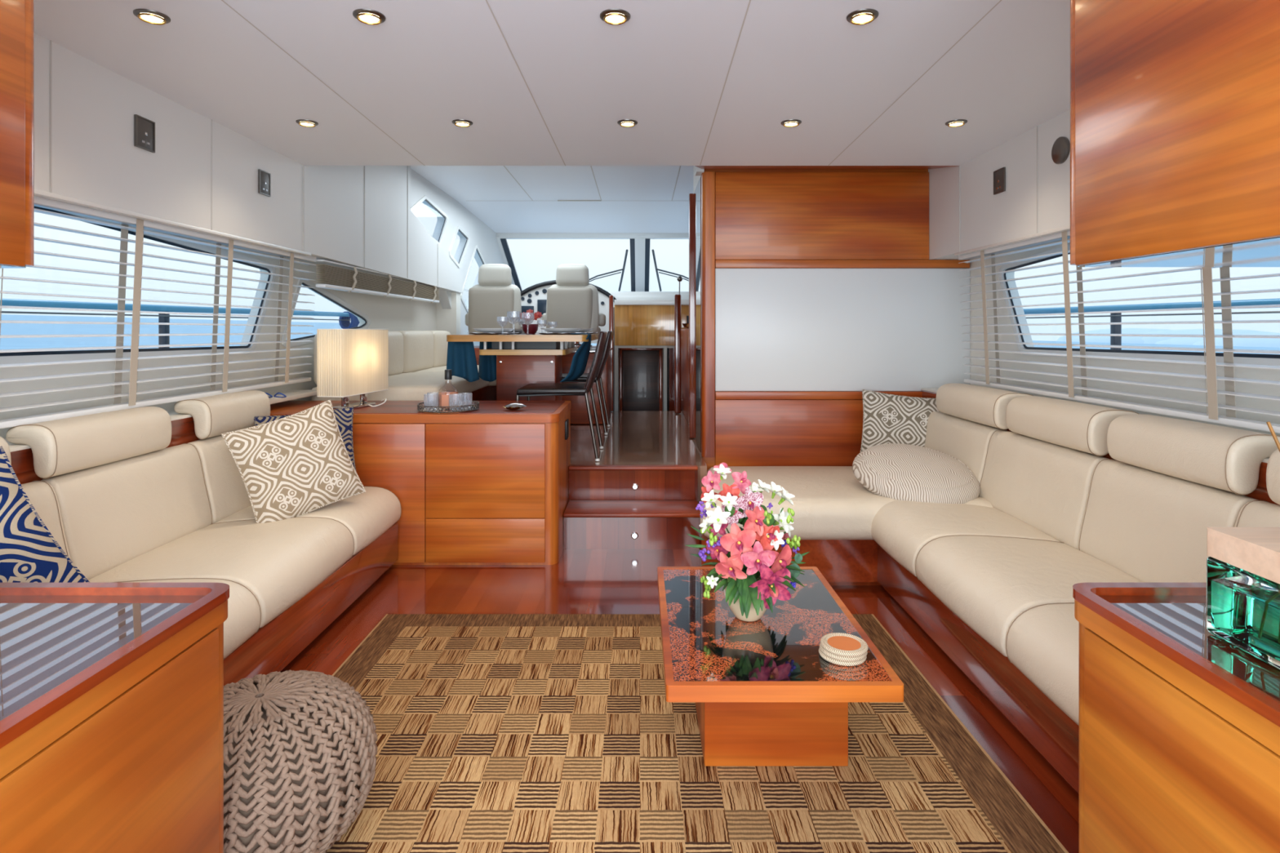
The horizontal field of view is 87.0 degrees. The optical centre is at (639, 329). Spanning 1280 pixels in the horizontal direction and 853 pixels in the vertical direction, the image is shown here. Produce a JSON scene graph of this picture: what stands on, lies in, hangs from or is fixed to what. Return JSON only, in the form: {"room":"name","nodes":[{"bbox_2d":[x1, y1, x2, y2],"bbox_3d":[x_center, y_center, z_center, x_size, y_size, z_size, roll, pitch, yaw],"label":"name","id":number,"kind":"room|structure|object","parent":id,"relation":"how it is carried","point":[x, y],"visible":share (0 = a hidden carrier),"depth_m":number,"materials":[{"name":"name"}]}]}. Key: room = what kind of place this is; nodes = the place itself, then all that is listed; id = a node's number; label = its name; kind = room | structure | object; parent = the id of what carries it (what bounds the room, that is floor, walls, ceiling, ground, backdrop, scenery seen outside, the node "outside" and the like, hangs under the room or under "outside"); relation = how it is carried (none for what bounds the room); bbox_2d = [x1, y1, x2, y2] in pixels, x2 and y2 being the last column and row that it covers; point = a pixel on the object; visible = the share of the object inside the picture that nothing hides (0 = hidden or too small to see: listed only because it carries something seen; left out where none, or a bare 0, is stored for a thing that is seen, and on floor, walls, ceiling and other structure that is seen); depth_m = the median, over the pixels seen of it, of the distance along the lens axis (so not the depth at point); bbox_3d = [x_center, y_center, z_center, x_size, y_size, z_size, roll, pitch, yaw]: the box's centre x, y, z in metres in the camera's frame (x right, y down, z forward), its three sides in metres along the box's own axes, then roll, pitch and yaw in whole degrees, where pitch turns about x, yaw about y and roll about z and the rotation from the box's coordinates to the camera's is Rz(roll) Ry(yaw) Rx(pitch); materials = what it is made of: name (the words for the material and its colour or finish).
{"room":"yacht interior lounge","nodes":[
{"label":"yacht interior lounge","id":0,"kind":"room"},
{"bbox_2d":[0,232,436,438],"bbox_3d":[-2.085,0.275,2.925,0.070,1.750,8.050,0,0,0],"label":"wall","id":1,"kind":"structure","parent":0,"point":[392,313],"depth_m":3.38,"materials":[{"name":"white paint"}]},
{"bbox_2d":[0,205,275,364],"bbox_3d":[-2.048,-0.177,2.326,0.016,0.604,2.911,0,0,0],"label":"window","id":2,"kind":"structure","parent":1,"relation":"in","point":[43,356],"depth_m":2.87,"materials":[{"name":"white plastic"}]},
{"bbox_2d":[0,195,316,428],"bbox_3d":[-1.908,-0.064,2.600,0.088,0.716,2.600,0,0,0],"label":"blind","id":3,"kind":"object","parent":2,"relation":"attached to","point":[124,220],"visible":0.98,"depth_m":2.54,"materials":[{"name":"white"}]},
{"bbox_2d":[281,276,370,347],"bbox_3d":[-2.048,-0.110,4.491,0.016,0.423,1.259,0,0,0],"label":"window","id":4,"kind":"structure","parent":1,"relation":"in","point":[322,291],"depth_m":4.29,"materials":[{"name":"white"}]},
{"bbox_2d":[34,32,462,293],"bbox_3d":[-1.940,-0.860,2.930,0.220,0.960,8.060,0,0,0],"label":"wall","id":5,"kind":"structure","parent":0,"point":[95,158],"depth_m":2.87,"materials":[{"name":"white paint"}]},
{"bbox_2d":[0,0,34,268],"bbox_3d":[-1.454,-0.505,0.740,0.733,0.786,0.980,0,0,0],"label":"upper cabinet","id":6,"kind":"object","parent":5,"relation":"attached to","point":[16,16],"visible":1,"depth_m":1.18,"materials":[{"name":"brown wood"}]},
{"bbox_2d":[133,114,155,152],"bbox_3d":[-1.823,-0.722,2.486,0.011,0.114,0.094,0,0,0],"label":"control plate","id":7,"kind":"object","parent":5,"relation":"attached to","point":[144,128],"visible":1,"depth_m":2.48,"materials":[{"name":"grey"}]},
{"bbox_2d":[49,40,438,285],"bbox_3d":[-1.827,-0.865,4.097,0.003,0.930,4.010,0,0,0],"label":"trim","id":8,"kind":"structure","parent":5,"relation":"attached to","point":[51,41],"depth_m":2.10,"materials":[{"name":"grey"}]},
{"bbox_2d":[257,168,271,196],"bbox_3d":[-1.823,-0.713,3.278,0.011,0.114,0.094,0,0,0],"label":"control plate","id":9,"kind":"object","parent":5,"relation":"attached to","point":[264,177],"visible":1,"depth_m":3.27,"materials":[{"name":"grey"}]},
{"bbox_2d":[315,259,439,302],"bbox_3d":[-1.862,-0.325,5.075,0.076,0.173,2.250,0,0,0],"label":"raised blind","id":10,"kind":"object","parent":5,"relation":"attached to","point":[333,277],"visible":0.99,"depth_m":4.62,"materials":[{"name":"beige fabric"}]},
{"bbox_2d":[410,195,448,246],"bbox_3d":[-1.898,-0.990,6.063,0.016,0.398,1.148,0,0,0],"label":"window","id":11,"kind":"structure","parent":5,"relation":"in","point":[424,197],"depth_m":6.29,"materials":[{"name":"white"}]},
{"bbox_2d":[34,188,1070,255],"bbox_3d":[-0.040,-0.419,1.325,3.640,0.014,4.850,0,0,0],"label":"trim","id":12,"kind":"structure","parent":5,"relation":"attached to","point":[37,193],"depth_m":2.78,"materials":[{"name":"white paint"}]},
{"bbox_2d":[436,292,460,334],"bbox_3d":[-1.950,0.195,6.880,0.200,1.150,0.160,0,0,0],"label":"wall","id":13,"kind":"structure","parent":0,"point":[448,320],"depth_m":6.80,"materials":[{"name":"white"}]},
{"bbox_2d":[410,168,511,346],"bbox_3d":[-1.945,-0.285,7.175,0.090,2.110,6.850,0,0,0],"label":"wall","id":14,"kind":"structure","parent":0,"point":[479,233],"depth_m":7.19,"materials":[{"name":"white paint"}]},
{"bbox_2d":[448,226,469,267],"bbox_3d":[-1.898,-0.870,7.092,0.016,0.434,0.761,0,0,0],"label":"window","id":15,"kind":"structure","parent":14,"relation":"in","point":[459,228],"depth_m":7.12,"materials":[{"name":"white"}]},
{"bbox_2d":[410,165,693,233],"bbox_3d":[-0.025,-1.204,6.395,4.050,0.412,5.410,0,0,0],"label":"ceiling","id":16,"kind":"structure","parent":0,"point":[636,199],"depth_m":6.73,"materials":[{"name":"white paint"}]},
{"bbox_2d":[34,0,1070,165],"bbox_3d":[-0.025,-0.948,1.295,4.050,0.100,4.790,0,0,0],"label":"ceiling","id":17,"kind":"structure","parent":0,"point":[431,64],"depth_m":2.35,"materials":[{"name":"white paint"}]},
{"bbox_2d":[133,8,170,25],"bbox_3d":[-1.395,-0.892,1.930,0.088,0.012,0.088,0,0,0],"label":"recessed light","id":18,"kind":"object","parent":17,"relation":"in","point":[150,16],"visible":1,"depth_m":1.92,"materials":[{"name":"silver metal"}]},
{"bbox_2d":[352,8,386,25],"bbox_3d":[-0.774,-0.892,1.930,0.088,0.012,0.088,0,0,0],"label":"recessed light","id":19,"kind":"object","parent":17,"relation":"in","point":[368,16],"visible":1,"depth_m":1.92,"materials":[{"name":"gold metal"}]},
{"bbox_2d":[221,0,1001,165],"bbox_3d":[-0.074,-0.897,2.295,2.208,0.001,2.790,0,0,0],"label":"trim","id":20,"kind":"structure","parent":17,"relation":"attached to","point":[221,0],"depth_m":2.35,"materials":[{"name":"grey"}]},
{"bbox_2d":[600,8,630,25],"bbox_3d":[-0.071,-0.892,1.930,0.088,0.012,0.088,0,0,0],"label":"recessed light","id":21,"kind":"object","parent":17,"relation":"in","point":[611,16],"visible":1,"depth_m":1.92,"materials":[{"name":"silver metal"}]},
{"bbox_2d":[846,8,878,25],"bbox_3d":[0.636,-0.892,1.930,0.088,0.012,0.088,0,0,0],"label":"recessed light","id":22,"kind":"object","parent":17,"relation":"in","point":[862,16],"visible":1,"depth_m":1.92,"materials":[{"name":"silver metal"}]},
{"bbox_2d":[496,233,688,299],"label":"window frame","id":23,"kind":"structure","parent":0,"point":[639,242],"depth_m":8.99,"materials":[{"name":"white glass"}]},
{"bbox_2d":[568,410,706,503],"bbox_3d":[-0.025,0.961,5.131,4.050,0.378,2.598,0,0,0],"label":"floor","id":24,"kind":"structure","parent":0,"point":[633,437],"depth_m":4.65,"materials":[{"name":"brown wood"}]},
{"bbox_2d":[311,330,496,400],"bbox_3d":[-1.555,0.386,5.168,0.890,0.764,2.425,0,0,0],"label":"settee","id":25,"kind":"object","parent":24,"relation":"on","point":[417,359],"visible":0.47,"depth_m":4.91,"materials":[{"name":"beige leather"}]},
{"bbox_2d":[446,333,598,400],"bbox_3d":[-0.761,0.400,4.725,0.877,0.737,1.150,0,0,0],"label":"dining table","id":26,"kind":"object","parent":24,"relation":"on","point":[522,360],"visible":0.72,"depth_m":4.62,"materials":[{"name":"brown wood"}]},
{"bbox_2d":[446,342,479,382],"bbox_3d":[-1.148,0.205,4.361,0.213,0.260,0.052,0,0,0],"label":"napkin","id":27,"kind":"object","parent":26,"relation":"hanging from","point":[461,357],"visible":0.9,"depth_m":4.36,"materials":[{"name":"teal fabric"}]},
{"bbox_2d":[478,342,496,382],"bbox_3d":[-1.058,0.222,4.800,0.193,0.295,0.054,0,0,0],"label":"napkin","id":28,"kind":"object","parent":26,"relation":"hanging from","point":[487,363],"visible":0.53,"depth_m":4.79,"materials":[{"name":"teal fabric"}]},
{"bbox_2d":[466,328,519,334],"bbox_3d":[-0.965,0.009,4.450,0.334,0.042,0.334,0,0,0],"label":"place setting","id":29,"kind":"object","parent":26,"relation":"on","point":[485,331],"visible":0.95,"depth_m":4.35,"materials":[{"name":"white ceramic"}]},
{"bbox_2d":[471,328,515,333],"bbox_3d":[-0.965,0.004,4.450,0.278,0.030,0.278,0,0,0],"label":"plate","id":30,"kind":"object","parent":29,"relation":"on","point":[482,330],"depth_m":4.36,"materials":[{"name":"white"}]},
{"bbox_2d":[519,309,542,334],"bbox_3d":[-0.732,-0.054,4.514,0.120,0.171,0.118,0,0,27],"label":"centrepiece","id":31,"kind":"object","parent":26,"relation":"on","point":[532,329],"visible":0.87,"depth_m":4.50,"materials":[{"name":"red"}]},
{"bbox_2d":[535,328,586,334],"bbox_3d":[-0.520,0.009,4.470,0.334,0.042,0.334,0,0,0],"label":"place setting","id":32,"kind":"object","parent":26,"relation":"on","point":[553,331],"visible":0.98,"depth_m":4.37,"materials":[{"name":"white"}]},
{"bbox_2d":[560,333,591,382],"bbox_3d":[-0.403,0.172,4.250,0.187,0.302,0.172,0,0,0],"label":"napkin","id":33,"kind":"object","parent":26,"relation":"on","point":[580,359],"visible":0.98,"depth_m":4.24,"materials":[{"name":"teal fabric"}]},
{"bbox_2d":[474,346,595,364],"bbox_3d":[-1.070,0.470,6.880,1.540,0.596,0.940,0,0,0],"label":"platform","id":34,"kind":"object","parent":24,"relation":"on","point":[476,348],"visible":0.02,"depth_m":6.41,"materials":[{"name":"brown wood"}]},
{"bbox_2d":[465,263,532,334],"bbox_3d":[-1.420,-0.240,6.808,0.615,0.817,0.625,0,0,0],"label":"chair","id":35,"kind":"object","parent":34,"relation":"on","point":[495,295],"visible":0.64,"depth_m":6.50,"materials":[{"name":"grey leather"}]},
{"bbox_2d":[542,263,605,346],"bbox_3d":[-0.660,-0.240,6.808,0.615,0.817,0.625,0,0,0],"label":"chair","id":36,"kind":"object","parent":34,"relation":"on","point":[572,302],"visible":0.78,"depth_m":6.51,"materials":[{"name":"grey leather"}]},
{"bbox_2d":[515,331,607,461],"bbox_3d":[-0.474,0.389,4.170,0.525,0.762,0.442,0,0,0],"label":"dining chair","id":37,"kind":"object","parent":24,"relation":"on","point":[546,388],"visible":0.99,"depth_m":3.97,"materials":[{"name":"black leather"}]},
{"bbox_2d":[562,347,612,423],"bbox_3d":[-0.673,0.468,5.920,0.823,0.600,0.860,0,0,0],"label":"base cabinet","id":38,"kind":"object","parent":24,"relation":"on","point":[579,414],"visible":0.23,"depth_m":5.49,"materials":[{"name":"brown wood"}]},
{"bbox_2d":[561,330,613,435],"bbox_3d":[-0.474,0.389,5.170,0.525,0.762,0.442,0,0,0],"label":"dining chair","id":39,"kind":"object","parent":24,"relation":"on","point":[583,378],"visible":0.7,"depth_m":4.96,"materials":[{"name":"metal"}]},
{"bbox_2d":[608,295,613,411],"bbox_3d":[-0.272,0.221,6.385,0.040,1.095,0.050,0,0,0],"label":"newel post","id":40,"kind":"object","parent":24,"relation":"on","point":[611,297],"visible":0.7,"depth_m":6.36,"materials":[{"name":"brown wood"}]},
{"bbox_2d":[674,294,680,413],"bbox_3d":[0.348,0.221,6.225,0.060,1.095,0.050,0,0,0],"label":"newel post","id":41,"kind":"object","parent":24,"relation":"on","point":[677,297],"visible":1,"depth_m":6.20,"materials":[{"name":"brown wood"}]},
{"bbox_2d":[680,328,688,423],"bbox_3d":[1.137,0.379,5.925,1.485,0.778,1.850,0,0,0],"label":"trim","id":42,"kind":"structure","parent":24,"relation":"on","point":[684,332],"depth_m":5.88,"materials":[{"name":"brown wood"}]},
{"bbox_2d":[613,306,669,410],"bbox_3d":[0.800,0.600,7.425,2.200,1.700,0.050,0,0,0],"label":"wall","id":43,"kind":"structure","parent":0,"point":[668,348],"depth_m":7.40,"materials":[{"name":"brown wood"}]},
{"bbox_2d":[520,280,616,343],"bbox_3d":[-0.850,-0.206,7.708,1.405,0.713,0.344,0,0,0],"label":"dashboard","id":44,"kind":"object","parent":43,"relation":"attached to","point":[534,297],"visible":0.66,"depth_m":7.58,"materials":[{"name":"white"}]},
{"bbox_2d":[618,347,662,410],"bbox_3d":[0.010,0.820,7.305,0.470,1.260,0.090,0,0,0],"label":"trim","id":45,"kind":"structure","parent":43,"relation":"attached to","point":[620,349],"depth_m":7.26,"materials":[{"name":"brown wood"}]},
{"bbox_2d":[622,350,658,410],"bbox_3d":[0.015,0.810,7.320,0.410,1.180,0.040,0,0,0],"label":"door","id":46,"kind":"structure","parent":43,"relation":"in","point":[640,367],"depth_m":7.30,"materials":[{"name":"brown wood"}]},
{"bbox_2d":[15,427,1279,505],"bbox_3d":[-0.025,0.762,2.672,4.050,0.775,2.855,0,0,0],"label":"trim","id":47,"kind":"structure","parent":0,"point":[1260,493],"depth_m":2.06,"materials":[{"name":"brown wood"}]},
{"bbox_2d":[608,291,688,299],"bbox_3d":[0.000,-0.400,9.225,3.800,0.100,2.650,0,0,0],"label":"countertop","id":48,"kind":"structure","parent":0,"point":[617,295],"depth_m":7.90,"materials":[{"name":"white"}]},
{"bbox_2d":[614,305,688,410],"bbox_3d":[0.819,0.598,6.930,2.162,1.705,0.060,0,0,0],"label":"wall","id":49,"kind":"structure","parent":0,"point":[634,325],"depth_m":6.90,"materials":[{"name":"brown wood"}]},
{"bbox_2d":[614,345,674,410],"bbox_3d":[0.819,0.804,7.100,2.162,1.292,0.400,0,0,0],"label":"trim","id":50,"kind":"structure","parent":49,"relation":"attached to","point":[616,347],"depth_m":6.90,"materials":[{"name":"grey"}]},
{"bbox_2d":[614,299,688,305],"bbox_3d":[0.819,-0.282,7.415,2.162,0.055,1.070,0,0,0],"label":"countertop","id":51,"kind":"structure","parent":49,"relation":"on","point":[617,302],"depth_m":6.88,"materials":[{"name":"white"}]},
{"bbox_2d":[280,549,1079,852],"bbox_3d":[-0.025,1.190,1.350,4.050,0.080,4.900,0,0,0],"label":"floor","id":52,"kind":"structure","parent":0,"point":[583,581],"depth_m":2.82,"materials":[{"name":"brown wood"}]},
{"bbox_2d":[0,582,229,852],"bbox_3d":[-1.387,0.805,0.741,1.315,0.689,0.982,0,0,0],"label":"base cabinet","id":53,"kind":"object","parent":52,"relation":"on","point":[112,694],"visible":1,"depth_m":1.00,"materials":[{"name":"brown wood"}]},
{"bbox_2d":[0,595,205,720],"bbox_3d":[-1.399,0.480,0.730,1.293,0.011,0.960,0,0,0],"label":"countertop","id":54,"kind":"structure","parent":53,"relation":"on","point":[46,641],"depth_m":1.06,"materials":[{"name":"grey"}]},
{"bbox_2d":[0,390,401,685],"bbox_3d":[-1.539,0.719,2.267,0.783,0.862,2.013,0,0,0],"label":"sofa","id":55,"kind":"object","parent":52,"relation":"on","point":[124,506],"visible":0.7,"depth_m":2.34,"materials":[{"name":"beige leather"}]},
{"bbox_2d":[0,445,90,582],"bbox_3d":[-1.724,0.606,1.657,0.608,0.598,0.214,0,0,-43],"label":"cushion","id":56,"kind":"object","parent":55,"relation":"on","point":[29,553],"visible":0.62,"depth_m":1.73,"materials":[{"name":"blue fabric"}]},
{"bbox_2d":[221,399,365,523],"bbox_3d":[-1.429,0.560,2.812,0.187,0.508,0.523,0,0,44],"label":"cushion","id":57,"kind":"object","parent":55,"relation":"on","point":[298,464],"visible":0.94,"depth_m":2.76,"materials":[{"name":"beige fabric"}]},
{"bbox_2d":[253,405,355,470],"bbox_3d":[-1.552,0.568,3.146,0.451,0.400,0.162,0,0,-21],"label":"cushion","id":58,"kind":"object","parent":55,"relation":"on","point":[344,416],"visible":0.25,"depth_m":3.20,"materials":[{"name":"blue fabric"}]},
{"bbox_2d":[270,400,570,564],"bbox_3d":[-1.216,0.779,3.604,1.648,0.741,0.632,0,0,0],"label":"base cabinet","id":59,"kind":"object","parent":52,"relation":"on","point":[488,485],"visible":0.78,"depth_m":3.29,"materials":[{"name":"brown wood"}]},
{"bbox_2d":[296,400,564,413],"bbox_3d":[-1.065,0.412,3.610,1.270,0.006,0.580,0,0,0],"label":"countertop","id":60,"kind":"structure","parent":59,"relation":"on","point":[388,406],"depth_m":3.55,"materials":[{"name":"brown wood"}]},
{"bbox_2d":[316,328,388,409],"bbox_3d":[-1.476,0.202,3.555,0.208,0.415,0.436,0,0,9],"label":"table lamp","id":61,"kind":"object","parent":60,"relation":"on","point":[350,362],"visible":0.98,"depth_m":3.42,"materials":[{"name":"white fabric"}]},
{"bbox_2d":[417,400,479,413],"bbox_3d":[-0.975,0.391,3.440,0.305,0.036,0.305,0,0,0],"label":"tray","id":62,"kind":"object","parent":60,"relation":"on","point":[474,406],"visible":0.83,"depth_m":3.35,"materials":[{"name":"grey metal"}]},
{"bbox_2d":[437,369,458,408],"bbox_3d":[-0.980,0.302,3.449,0.105,0.200,0.106,0,0,0],"label":"bottle","id":63,"kind":"object","parent":62,"relation":"on","point":[443,396],"visible":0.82,"depth_m":3.42,"materials":[{"name":"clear glass"}]},
{"bbox_2d":[563,500,702,549],"bbox_3d":[-0.038,1.054,3.658,0.726,0.193,0.285,0,0,0],"label":"step","id":64,"kind":"structure","parent":52,"relation":"on","point":[587,524],"depth_m":3.54,"materials":[{"name":"brown wood"}]},
{"bbox_2d":[568,464,697,499],"bbox_3d":[-0.038,0.861,3.800,0.726,0.193,0.060,0,0,0],"label":"step","id":65,"kind":"structure","parent":64,"relation":"on","point":[586,482],"depth_m":3.80,"materials":[{"name":"brown wood"}]},
{"bbox_2d":[326,613,1068,852],"bbox_3d":[-0.041,1.144,1.976,1.952,0.012,1.461,0,0,0],"label":"rug","id":66,"kind":"object","parent":52,"relation":"on","point":[496,733],"visible":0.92,"depth_m":1.77,"materials":[{"name":"brown carpet"}]},
{"bbox_2d":[223,670,377,852],"bbox_3d":[-0.838,0.970,1.487,0.485,0.333,0.484,0,0,35],"label":"knitted pouf","id":67,"kind":"object","parent":66,"relation":"on","point":[300,748],"visible":0.68,"depth_m":1.39,"materials":[{"name":"brown"}]},
{"bbox_2d":[657,566,903,766],"bbox_3d":[0.313,0.951,1.817,0.514,0.372,0.730,0,0,0],"label":"coffee table","id":68,"kind":"object","parent":66,"relation":"on","point":[763,692],"visible":0.88,"depth_m":1.76,"materials":[{"name":"brown wood"}]},
{"bbox_2d":[684,462,809,622],"bbox_3d":[0.297,0.562,1.796,0.285,0.409,0.275,0,0,38],"label":"flower arrangement","id":69,"kind":"object","parent":68,"relation":"on","point":[751,585],"visible":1,"depth_m":1.75,"materials":[{"name":"pink plant"}]},
{"bbox_2d":[818,648,866,666],"bbox_3d":[0.476,0.761,1.588,0.108,0.010,0.108,0,0,0],"label":"coaster","id":70,"kind":"object","parent":68,"relation":"on","point":[823,655],"visible":0.38,"depth_m":1.54,"materials":[{"name":"fabric"}]},
{"bbox_2d":[819,644,867,661],"bbox_3d":[0.478,0.750,1.588,0.108,0.010,0.108,0,0,-17],"label":"coaster","id":71,"kind":"object","parent":70,"relation":"on","point":[825,652],"visible":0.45,"depth_m":1.54,"materials":[{"name":"wicker"}]},
{"bbox_2d":[820,632,868,657],"bbox_3d":[0.480,0.740,1.588,0.108,0.010,0.108,0,0,-34],"label":"coaster","id":72,"kind":"object","parent":71,"relation":"on","point":[842,644],"visible":1,"depth_m":1.58,"materials":[{"name":"wicker"}]},
{"bbox_2d":[700,382,1279,794],"bbox_3d":[1.035,0.718,2.670,1.529,0.864,2.820,0,0,0],"label":"sofa","id":73,"kind":"object","parent":52,"relation":"on","point":[990,578],"visible":0.71,"depth_m":2.28,"materials":[{"name":"beige leather"}]},
{"bbox_2d":[860,389,938,452],"bbox_3d":[1.510,0.588,3.831,0.538,0.485,0.178,0,0,14],"label":"cushion","id":74,"kind":"object","parent":73,"relation":"on","point":[887,418],"visible":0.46,"depth_m":3.81,"materials":[{"name":"grey fabric"}]},
{"bbox_2d":[852,443,980,503],"bbox_3d":[1.313,0.697,3.230,0.564,0.239,0.561,0,0,32],"label":"round cushion","id":75,"kind":"object","parent":73,"relation":"on","point":[896,471],"visible":0.84,"depth_m":3.09,"materials":[{"name":"beige fabric"}]},
{"bbox_2d":[1072,582,1279,852],"bbox_3d":[1.383,0.805,0.741,1.225,0.689,0.982,0,0,0],"label":"base cabinet","id":76,"kind":"object","parent":52,"relation":"on","point":[1180,724],"visible":1,"depth_m":1.00,"materials":[{"name":"brown wood"}]},
{"bbox_2d":[1097,595,1279,701],"bbox_3d":[1.393,0.480,0.730,1.203,0.011,0.960,0,0,0],"label":"countertop","id":77,"kind":"structure","parent":76,"relation":"on","point":[1181,618],"depth_m":1.06,"materials":[{"name":"grey"}]},
{"bbox_2d":[1206,421,1279,670],"bbox_3d":[0.988,0.295,0.960,0.205,0.357,0.200,0,0,0],"label":"reed diffuser","id":78,"kind":"object","parent":77,"relation":"on","point":[1243,563],"visible":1,"depth_m":0.99,"materials":[{"name":"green glass"}]},
{"bbox_2d":[1206,556,1279,670],"bbox_3d":[0.988,0.413,0.960,0.205,0.120,0.200,0,0,0],"label":"glass jar","id":79,"kind":"object","parent":78,"relation":"on","point":[1243,597],"depth_m":0.99,"materials":[{"name":"green glass"}]},
{"bbox_2d":[702,168,968,471],"bbox_3d":[1.190,-0.095,4.135,1.620,2.490,0.070,0,0,0],"label":"wall partition","id":80,"kind":"structure","parent":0,"point":[709,461],"depth_m":4.10,"materials":[{"name":"brown wood"}]},
{"bbox_2d":[4,387,1269,462],"bbox_3d":[-0.025,0.362,2.672,4.050,0.025,2.855,0,0,0],"label":"trim","id":81,"kind":"structure","parent":80,"relation":"attached to","point":[291,394],"depth_m":3.51,"materials":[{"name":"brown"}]},
{"bbox_2d":[10,389,1267,488],"bbox_3d":[-0.080,0.395,2.672,3.572,0.070,2.855,0,0,0],"label":"trim","id":82,"kind":"structure","parent":80,"relation":"attached to","point":[22,460],"depth_m":2.05,"materials":[{"name":"brown wood"}]},
{"bbox_2d":[688,165,701,453],"bbox_3d":[0.385,-0.286,4.510,0.070,2.108,0.680,0,0,0],"label":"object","id":83,"kind":"object","parent":80,"relation":"attached to","point":[695,198],"visible":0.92,"depth_m":4.51,"materials":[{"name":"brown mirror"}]},
{"bbox_2d":[701,171,715,457],"bbox_3d":[0.413,-0.093,4.115,0.077,1.723,0.090,0,0,0],"label":"trim","id":84,"kind":"structure","parent":80,"relation":"attached to","point":[708,178],"depth_m":4.07,"materials":[{"name":"brown wood"}]},
{"bbox_2d":[715,391,922,466],"bbox_3d":[1.222,0.611,4.082,1.535,0.478,0.035,0,0,0],"label":"wall panel","id":85,"kind":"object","parent":80,"relation":"attached to","point":[753,428],"depth_m":4.08,"materials":[{"name":"brown wood"}]},
{"bbox_2d":[715,172,928,259],"bbox_3d":[1.101,-0.690,4.089,1.293,0.530,0.022,0,0,0],"label":"wall panel","id":86,"kind":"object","parent":80,"relation":"attached to","point":[759,215],"depth_m":4.08,"materials":[{"name":"brown wood"}]},
{"bbox_2d":[695,165,957,168],"bbox_3d":[1.050,-0.950,3.885,1.500,0.101,0.370,0,0,0],"label":"trim","id":87,"kind":"structure","parent":80,"relation":"attached to","point":[699,166],"depth_m":3.81,"materials":[{"name":"brown wood"}]},
{"bbox_2d":[715,259,969,268],"bbox_3d":[1.222,-0.399,4.085,1.535,0.048,0.030,0,0,0],"label":"trim","id":88,"kind":"structure","parent":80,"relation":"attached to","point":[719,264],"depth_m":4.07,"materials":[{"name":"brown wood"}]},
{"bbox_2d":[715,268,969,391],"bbox_3d":[1.228,-0.002,4.092,1.543,0.743,0.016,0,0,0],"label":"screen panel","id":89,"kind":"object","parent":80,"relation":"attached to","point":[776,329],"visible":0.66,"depth_m":4.08,"materials":[{"name":"white"}]},
{"bbox_2d":[928,109,1070,259],"bbox_3d":[1.910,-0.882,1.500,0.320,0.915,5.200,0,0,0],"label":"wall","id":90,"kind":"structure","parent":0,"point":[986,218],"depth_m":3.24,"materials":[{"name":"white paint"}]},
{"bbox_2d":[993,167,1005,195],"bbox_3d":[1.744,-0.722,3.275,0.011,0.114,0.094,0,0,0],"label":"control plate","id":91,"kind":"object","parent":90,"relation":"attached to","point":[999,175],"visible":1,"depth_m":3.27,"materials":[{"name":"grey"}]},
{"bbox_2d":[1051,136,1070,164],"bbox_3d":[1.742,-0.745,2.800,0.016,0.110,0.110,0,0,0],"label":"speaker","id":92,"kind":"object","parent":90,"relation":"attached to","point":[1060,149],"visible":1,"depth_m":2.78},
{"bbox_2d":[1070,0,1279,266],"bbox_3d":[1.254,-0.506,0.740,0.971,0.784,0.980,0,0,0],"label":"upper cabinet","id":93,"kind":"object","parent":90,"relation":"attached to","point":[1175,104],"visible":1,"depth_m":0.98,"materials":[{"name":"brown wood"}]},
{"bbox_2d":[968,238,1279,435],"bbox_3d":[2.035,0.275,1.535,0.070,1.750,5.270,0,0,0],"label":"wall","id":94,"kind":"structure","parent":0,"point":[1264,374],"depth_m":2.92,"materials":[{"name":"white paint"}]},
{"bbox_2d":[998,244,1279,365],"bbox_3d":[1.998,-0.172,2.311,0.016,0.604,2.868,0,0,0],"label":"window","id":95,"kind":"structure","parent":94,"relation":"in","point":[1240,358],"depth_m":2.88,"materials":[{"name":"white"}]},
{"bbox_2d":[958,230,1279,433],"bbox_3d":[1.822,-0.064,2.540,0.088,0.716,2.480,0,0,0],"label":"blind","id":96,"kind":"object","parent":95,"relation":"attached to","point":[1211,415],"visible":0.8,"depth_m":2.52,"materials":[{"name":"white"}]},
{"label":"outside","id":97,"kind":"structure","parent":0,"visible":0},
{"bbox_2d":[0,298,351,348],"bbox_3d":[-2.700,0.305,3.400,0.160,0.929,5.800,0,0,0],"label":"guard rail","id":98,"kind":"object","parent":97,"point":[162,317],"visible":0.36,"depth_m":3.75,"materials":[{"name":"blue metal"}]},
{"bbox_2d":[338,311,359,328],"bbox_3d":[-2.660,-0.085,6.200,0.155,0.166,0.144,0,0,0],"label":"coiled line","id":99,"kind":"object","parent":98,"relation":"hanging from","point":[354,322],"visible":0.58,"depth_m":6.16,"materials":[{"name":"blue fabric"}]},
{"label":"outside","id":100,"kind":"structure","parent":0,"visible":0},
{"bbox_2d":[1022,298,1279,349],"bbox_3d":[2.700,0.305,3.400,0.160,0.929,5.800,0,0,0],"label":"guard rail","id":101,"kind":"object","parent":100,"point":[1114,317],"visible":0.15,"depth_m":3.67,"materials":[{"name":"blue metal"}]},
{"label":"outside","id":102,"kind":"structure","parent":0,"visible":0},
{"bbox_2d":[1056,328,1279,347],"bbox_3d":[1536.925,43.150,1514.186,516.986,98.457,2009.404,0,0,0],"label":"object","id":103,"kind":"structure","parent":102,"point":[1245,342],"depth_m":1773.22,"materials":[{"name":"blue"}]},
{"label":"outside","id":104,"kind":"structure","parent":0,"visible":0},
{"bbox_2d":[0,314,1279,354],"bbox_3d":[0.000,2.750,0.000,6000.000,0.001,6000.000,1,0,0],"label":"sea","id":105,"kind":"structure","parent":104,"point":[6,328],"depth_m":147.18,"materials":[{"name":"liquid"}]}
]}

